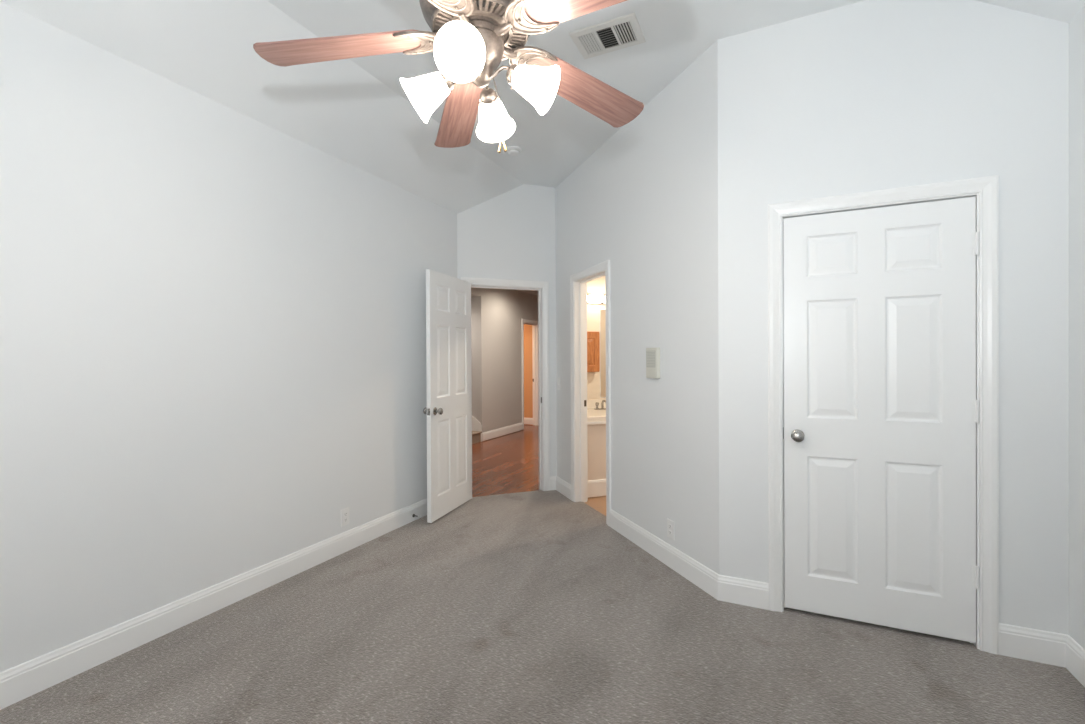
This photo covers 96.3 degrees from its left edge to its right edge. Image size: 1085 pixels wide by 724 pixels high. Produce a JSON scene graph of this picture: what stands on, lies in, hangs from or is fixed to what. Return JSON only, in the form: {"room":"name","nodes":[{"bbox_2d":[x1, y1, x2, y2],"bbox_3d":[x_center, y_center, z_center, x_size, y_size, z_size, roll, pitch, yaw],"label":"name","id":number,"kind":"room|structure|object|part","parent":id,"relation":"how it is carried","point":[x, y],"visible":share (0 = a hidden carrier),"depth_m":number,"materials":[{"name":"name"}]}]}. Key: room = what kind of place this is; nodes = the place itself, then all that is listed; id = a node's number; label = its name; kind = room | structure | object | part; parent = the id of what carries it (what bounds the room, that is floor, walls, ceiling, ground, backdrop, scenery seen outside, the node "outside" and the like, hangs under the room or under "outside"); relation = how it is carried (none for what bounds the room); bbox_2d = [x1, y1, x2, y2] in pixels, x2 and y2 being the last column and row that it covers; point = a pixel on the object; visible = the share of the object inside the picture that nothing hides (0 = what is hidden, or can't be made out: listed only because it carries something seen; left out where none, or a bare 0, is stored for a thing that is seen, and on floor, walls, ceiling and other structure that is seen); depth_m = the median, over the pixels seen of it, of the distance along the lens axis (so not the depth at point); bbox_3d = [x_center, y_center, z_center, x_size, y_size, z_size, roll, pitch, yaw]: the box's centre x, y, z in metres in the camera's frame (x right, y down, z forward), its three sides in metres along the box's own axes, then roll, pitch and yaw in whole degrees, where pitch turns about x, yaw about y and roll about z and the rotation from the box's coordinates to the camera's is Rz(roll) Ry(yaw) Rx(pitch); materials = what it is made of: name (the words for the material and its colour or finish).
{"room":"empty bedroom","nodes":[
{"label":"empty bedroom","id":0,"kind":"room"},
{"bbox_2d":[0,2,456,671],"bbox_3d":[-1.746,-0.269,2.651,0.115,3.250,4.250,0,0,25],"label":"wall","id":1,"kind":"structure","parent":0,"point":[213,318],"depth_m":2.39,"materials":[{"name":"white paint"}]},
{"bbox_2d":[0,498,426,709],"bbox_3d":[-1.657,1.239,2.680,0.016,0.134,4.160,0,0,25],"label":"baseboard","id":2,"kind":"structure","parent":1,"relation":"attached to","point":[22,681],"depth_m":2.37,"materials":[{"name":"white paint"}]},
{"bbox_2d":[341,507,348,526],"bbox_3d":[-1.354,1.065,3.337,0.008,0.117,0.072,0,0,25],"label":"wall outlet","id":3,"kind":"object","parent":1,"relation":"attached to","point":[344,512],"visible":1,"depth_m":3.33,"materials":[{"name":"white plastic"}]},
{"bbox_2d":[471,297,475,417],"bbox_3d":[-2.055,-0.095,8.405,2.185,2.850,0.115,0,0,25],"label":"wall","id":4,"kind":"structure","parent":0,"point":[473,362],"depth_m":7.91,"materials":[{"name":"grey paint"}]},
{"bbox_2d":[471,288,537,441],"bbox_3d":[-1.125,-0.011,7.677,0.115,2.680,7.160,0,0,25],"label":"wall","id":5,"kind":"structure","parent":0,"point":[499,313],"depth_m":8.37,"materials":[{"name":"grey paint"}]},
{"bbox_2d":[482,423,522,440],"bbox_3d":[-0.674,1.206,8.482,0.016,0.134,1.405,0,0,25],"label":"baseboard","id":6,"kind":"structure","parent":5,"relation":"attached to","point":[491,434],"depth_m":8.39,"materials":[{"name":"white paint"}]},
{"bbox_2d":[522,319,537,429],"bbox_3d":[-0.272,0.232,9.482,0.134,2.090,0.760,0,0,25],"label":"trim","id":7,"kind":"structure","parent":5,"relation":"attached to","point":[534,324],"depth_m":9.75,"materials":[{"name":"white paint"}]},
{"bbox_2d":[457,184,556,476],"bbox_3d":[-0.312,-0.286,4.796,1.142,3.250,0.115,0,0,-20],"label":"wall","id":8,"kind":"structure","parent":0,"point":[510,235],"depth_m":4.76,"materials":[{"name":"white paint"}]},
{"bbox_2d":[423,269,471,522],"bbox_3d":[-0.770,0.269,4.186,0.166,2.010,0.740,0,0,23],"label":"door","id":9,"kind":"structure","parent":8,"relation":"in","point":[448,411],"depth_m":4.12,"materials":[{"name":"white paint"}]},
{"bbox_3d":[-0.831,0.396,3.900,0.061,0.055,0.054,0,0,25],"label":"knob","id":10,"kind":"part","parent":9,"relation":"part of","materials":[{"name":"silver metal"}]},
{"bbox_2d":[461,277,549,490],"bbox_3d":[-0.370,0.249,4.777,0.879,2.100,0.152,0,0,-20],"label":"trim","id":11,"kind":"structure","parent":8,"relation":"attached to","point":[542,287],"depth_m":4.85,"materials":[{"name":"white paint"}]},
{"bbox_2d":[550,476,555,489],"bbox_3d":[0.108,1.220,4.883,0.081,0.134,0.016,0,0,-20],"label":"baseboard","id":12,"kind":"structure","parent":8,"relation":"attached to","point":[553,478],"depth_m":4.88,"materials":[{"name":"white paint"}]},
{"bbox_2d":[524,324,532,424],"bbox_3d":[-1.338,-0.007,10.400,2.575,2.650,0.115,0,0,25],"label":"wall","id":13,"kind":"structure","parent":0,"point":[528,372],"depth_m":9.85,"materials":[{"name":"brown paint"}]},
{"bbox_2d":[524,418,532,424],"bbox_3d":[-1.270,1.201,10.304,2.375,0.134,0.016,0,0,25],"label":"baseboard","id":14,"kind":"structure","parent":13,"relation":"attached to","point":[529,421],"depth_m":9.83,"materials":[{"name":"white paint"}]},
{"bbox_2d":[0,425,1084,723],"bbox_3d":[-0.536,1.326,5.585,8.096,0.080,10.470,0,0,25],"label":"floor","id":15,"kind":"structure","parent":0,"point":[528,607],"depth_m":2.16,"materials":[{"name":"carpet"}]},
{"bbox_2d":[472,416,481,443],"bbox_3d":[-1.899,0.618,7.747,1.601,1.351,0.954,0,0,25],"label":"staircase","id":16,"kind":"structure","parent":15,"relation":"on","point":[476,425],"depth_m":7.84,"materials":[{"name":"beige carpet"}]},
{"bbox_2d":[587,399,605,497],"bbox_3d":[0.788,0.858,5.121,1.135,0.871,0.728,0,0,-20],"label":"sink vanity","id":17,"kind":"object","parent":15,"relation":"on","point":[596,419],"visible":0.03,"depth_m":4.67,"materials":[{"name":"beige paint"}]},
{"bbox_2d":[587,408,605,421],"bbox_3d":[0.786,0.549,5.123,1.135,0.065,0.720,0,0,-20],"label":"countertop","id":18,"kind":"structure","parent":17,"relation":"on","point":[593,415],"depth_m":4.72,"materials":[{"name":"white stone"}]},
{"bbox_2d":[594,400,605,409],"bbox_3d":[0.672,0.463,5.251,0.180,0.108,0.152,0,0,-20],"label":"faucet","id":19,"kind":"object","parent":18,"relation":"on","point":[603,401],"visible":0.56,"depth_m":5.27,"materials":[{"name":"grey metal"}]},
{"bbox_3d":[0.908,1.206,4.799,1.135,0.155,0.016,0,0,-20],"label":"baseboard","id":20,"kind":"part","parent":17,"relation":"part of","materials":[{"name":"white paint"}]},
{"bbox_2d":[0,0,1084,295],"bbox_3d":[0.617,-1.579,4.971,5.680,0.596,10.570,0,0,25],"label":"ceiling","id":21,"kind":"structure","parent":0,"point":[358,111],"depth_m":2.70,"materials":[{"name":"white paint"}]},
{"bbox_2d":[253,0,643,152],"bbox_3d":[-0.182,-1.181,1.419,1.261,1.109,1.251,0,0,25],"label":"ceiling fan","id":22,"kind":"object","parent":21,"relation":"hanging from","point":[469,40],"visible":1,"depth_m":1.44,"materials":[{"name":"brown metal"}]},
{"bbox_3d":[-0.598,-0.942,1.456,0.498,0.006,0.153,-6,10,0],"label":"blade","id":23,"kind":"part","parent":22,"relation":"part of","materials":[{"name":"brown wood"}]},
{"bbox_3d":[-0.353,-0.805,1.478,0.145,0.137,0.136,0,0,7],"label":"lamp shade","id":24,"kind":"part","parent":22,"relation":"part of","materials":[{"name":"white glass"}]},
{"bbox_3d":[-0.314,-0.946,1.849,0.154,0.006,0.498,-11,-2,-19],"label":"blade","id":25,"kind":"part","parent":22,"relation":"part of","materials":[{"name":"brown wood"}]},
{"bbox_3d":[-0.208,-0.804,1.289,0.136,0.137,0.145,0,0,7],"label":"lamp shade","id":26,"kind":"part","parent":22,"relation":"part of","materials":[{"name":"white glass"}]},
{"bbox_3d":[-0.205,-0.830,1.318,0.053,0.069,0.094,0,0,7],"label":"bulb","id":27,"kind":"part","parent":22,"relation":"part of","materials":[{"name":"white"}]},
{"bbox_2d":[431,0,528,60],"bbox_3d":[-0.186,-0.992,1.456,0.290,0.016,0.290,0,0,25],"label":"motor","id":28,"kind":"object","parent":22,"relation":"attached to","point":[490,12],"depth_m":1.39,"materials":[{"name":"grey metal"}]},
{"bbox_3d":[-0.165,-0.806,1.623,0.136,0.137,0.145,0,0,7],"label":"lamp shade","id":29,"kind":"part","parent":22,"relation":"part of","materials":[{"name":"white glass"}]},
{"bbox_3d":[-0.136,-0.762,1.457,0.027,0.192,0.004,0,0,-2],"label":"pull chain","id":30,"kind":"part","parent":22,"relation":"part of","materials":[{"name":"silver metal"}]},
{"bbox_3d":[-0.134,-0.761,1.451,0.032,0.194,0.012,0,0,25],"label":"pull chain","id":31,"kind":"part","parent":22,"relation":"part of","materials":[{"name":"silver metal"}]},
{"bbox_3d":[-0.127,-0.861,1.448,0.085,0.043,0.010,0,0,7],"label":"lamp arm","id":32,"kind":"part","parent":22,"relation":"part of","materials":[{"name":"grey metal"}]},
{"bbox_3d":[-0.020,-0.806,1.434,0.145,0.137,0.136,0,0,7],"label":"lamp shade","id":33,"kind":"part","parent":22,"relation":"part of","materials":[{"name":"white glass"}]},
{"bbox_3d":[0.148,-0.945,1.215,0.498,0.006,0.154,7,-6,36],"label":"blade","id":34,"kind":"part","parent":22,"relation":"part of","materials":[{"name":"brown wood"}]},
{"bbox_3d":[0.147,-0.947,1.700,0.498,0.006,0.154,7,-14,-36],"label":"blade","id":35,"kind":"part","parent":22,"relation":"part of","materials":[{"name":"brown wood"}]},
{"bbox_2d":[507,146,521,155],"bbox_3d":[-0.237,-1.729,3.994,0.136,0.038,0.136,0,0,25],"label":"smoke detector","id":36,"kind":"object","parent":21,"relation":"attached to","point":[511,150],"visible":0.95,"depth_m":3.96,"materials":[{"name":"white plastic"}]},
{"bbox_2d":[569,13,645,58],"bbox_3d":[0.351,-1.738,2.608,0.356,0.011,0.244,0,0,25],"label":"ceiling vent","id":37,"kind":"object","parent":21,"relation":"in","point":[625,31],"visible":1,"depth_m":2.60,"materials":[{"name":"silver metal"}]},
{"bbox_2d":[587,276,605,399],"bbox_3d":[1.204,0.027,5.718,2.335,2.600,0.115,0,0,-20],"label":"wall","id":38,"kind":"structure","parent":0,"point":[597,285],"depth_m":5.43,"materials":[{"name":"beige paint"}]},
{"bbox_2d":[587,332,599,371],"bbox_3d":[0.455,-0.111,5.314,0.342,0.443,0.132,0,0,-20],"label":"medicine cabinet","id":39,"kind":"object","parent":38,"relation":"attached to","point":[593,342],"visible":0.34,"depth_m":5.31,"materials":[{"name":"brown wood"}]},
{"bbox_2d":[587,292,604,303],"bbox_3d":[0.746,-0.704,5.406,0.900,0.119,0.155,0,0,-20],"label":"vanity light","id":40,"kind":"object","parent":38,"relation":"attached to","point":[597,298],"visible":0.24,"depth_m":5.33,"materials":[{"name":"white glass"}]},
{"bbox_3d":[0.612,-0.703,5.336,0.124,0.119,0.124,0,0,25],"label":"bulb","id":41,"kind":"part","parent":40,"relation":"part of","materials":[{"name":"white glass"}]},
{"bbox_2d":[587,399,605,408],"bbox_3d":[0.665,0.469,5.454,1.135,0.095,0.015,0,0,-20],"label":"backsplash","id":42,"kind":"structure","parent":38,"relation":"attached to","point":[590,403],"depth_m":5.41,"materials":[{"name":"white"}]},
{"bbox_2d":[600,309,605,397],"bbox_3d":[1.013,-0.099,5.582,0.786,1.005,0.009,0,0,-20],"label":"bathroom mirror","id":43,"kind":"object","parent":38,"relation":"attached to","point":[602,311],"visible":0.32,"depth_m":5.46,"materials":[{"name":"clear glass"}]},
{"bbox_2d":[555,40,718,573],"bbox_3d":[0.600,-0.286,3.788,0.115,3.250,2.403,0,0,-20],"label":"wall","id":44,"kind":"structure","parent":0,"point":[645,202],"depth_m":3.17,"materials":[{"name":"white paint"}]},
{"bbox_2d":[556,476,570,499],"bbox_3d":[0.204,1.220,4.713,0.016,0.134,0.403,0,0,-20],"label":"baseboard","id":45,"kind":"structure","parent":44,"relation":"attached to","point":[562,486],"depth_m":4.69,"materials":[{"name":"white paint"}]},
{"bbox_2d":[570,260,610,525],"bbox_3d":[0.460,0.248,4.184,0.152,2.100,0.760,0,0,-20],"label":"trim","id":46,"kind":"structure","parent":44,"relation":"attached to","point":[578,281],"depth_m":4.46,"materials":[{"name":"white paint"}]},
{"bbox_2d":[646,347,659,378],"bbox_3d":[0.731,0.006,3.217,0.033,0.202,0.128,0,0,-20],"label":"intercom","id":47,"kind":"object","parent":44,"relation":"attached to","point":[652,354],"visible":1,"depth_m":3.19,"materials":[{"name":"white plastic"}]},
{"bbox_3d":[0.717,-0.020,3.214,0.001,0.110,0.108,0,0,-20],"label":"speaker panel","id":48,"kind":"part","parent":47,"relation":"part of","materials":[{"name":"grey plastic"}]},
{"bbox_2d":[609,509,718,599],"bbox_3d":[0.746,1.224,3.224,0.016,0.134,1.247,0,0,-20],"label":"baseboard","id":49,"kind":"structure","parent":44,"relation":"attached to","point":[700,575],"depth_m":3.06,"materials":[{"name":"white paint"}]},
{"bbox_2d":[667,518,673,539],"bbox_3d":[0.807,1.056,3.064,0.008,0.117,0.072,0,0,-20],"label":"wall outlet","id":50,"kind":"object","parent":44,"relation":"attached to","point":[670,524],"visible":1,"depth_m":3.06,"materials":[{"name":"white plastic"}]},
{"bbox_2d":[718,0,1068,634],"bbox_3d":[1.665,-0.284,2.372,1.511,3.250,0.115,0,0,25],"label":"wall","id":51,"kind":"structure","parent":0,"point":[866,95],"depth_m":2.25,"materials":[{"name":"white paint"}]},
{"bbox_2d":[718,575,768,609],"bbox_3d":[1.068,1.226,2.589,0.251,0.134,0.016,0,0,25],"label":"baseboard","id":52,"kind":"structure","parent":51,"relation":"attached to","point":[751,593],"depth_m":2.58,"materials":[{"name":"white paint"}]},
{"bbox_2d":[783,197,978,642],"bbox_3d":[1.596,0.264,2.333,0.781,2.010,0.100,0,0,25],"label":"door","id":53,"kind":"structure","parent":51,"relation":"in","point":[881,406],"depth_m":2.33,"materials":[{"name":"white paint"}]},
{"bbox_3d":[1.291,0.376,2.454,0.055,0.055,0.059,0,0,25],"label":"knob","id":54,"kind":"part","parent":53,"relation":"part of","materials":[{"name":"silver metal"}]},
{"bbox_2d":[768,175,998,654],"bbox_3d":[1.617,0.240,2.388,0.920,2.121,0.134,0,0,25],"label":"trim","id":55,"kind":"structure","parent":51,"relation":"attached to","point":[985,190],"depth_m":2.19,"materials":[{"name":"white paint"}]},
{"bbox_2d":[999,623,1067,667],"bbox_3d":[2.120,1.223,2.098,0.232,0.134,0.016,0,0,25],"label":"baseboard","id":56,"kind":"structure","parent":51,"relation":"attached to","point":[1046,647],"depth_m":2.09,"materials":[{"name":"white paint"}]},
{"bbox_2d":[1069,6,1084,648],"bbox_3d":[1.597,-0.276,0.577,0.115,3.250,3.320,0,0,25],"label":"wall","id":57,"kind":"structure","parent":0,"point":[1077,25],"depth_m":2.00,"materials":[{"name":"white paint"}]},
{"bbox_2d":[1066,635,1084,686],"bbox_3d":[1.553,1.232,0.629,0.016,0.134,3.158,0,0,25],"label":"baseboard","id":58,"kind":"structure","parent":57,"relation":"attached to","point":[1075,654],"depth_m":1.98,"materials":[{"name":"white paint"}]}
]}

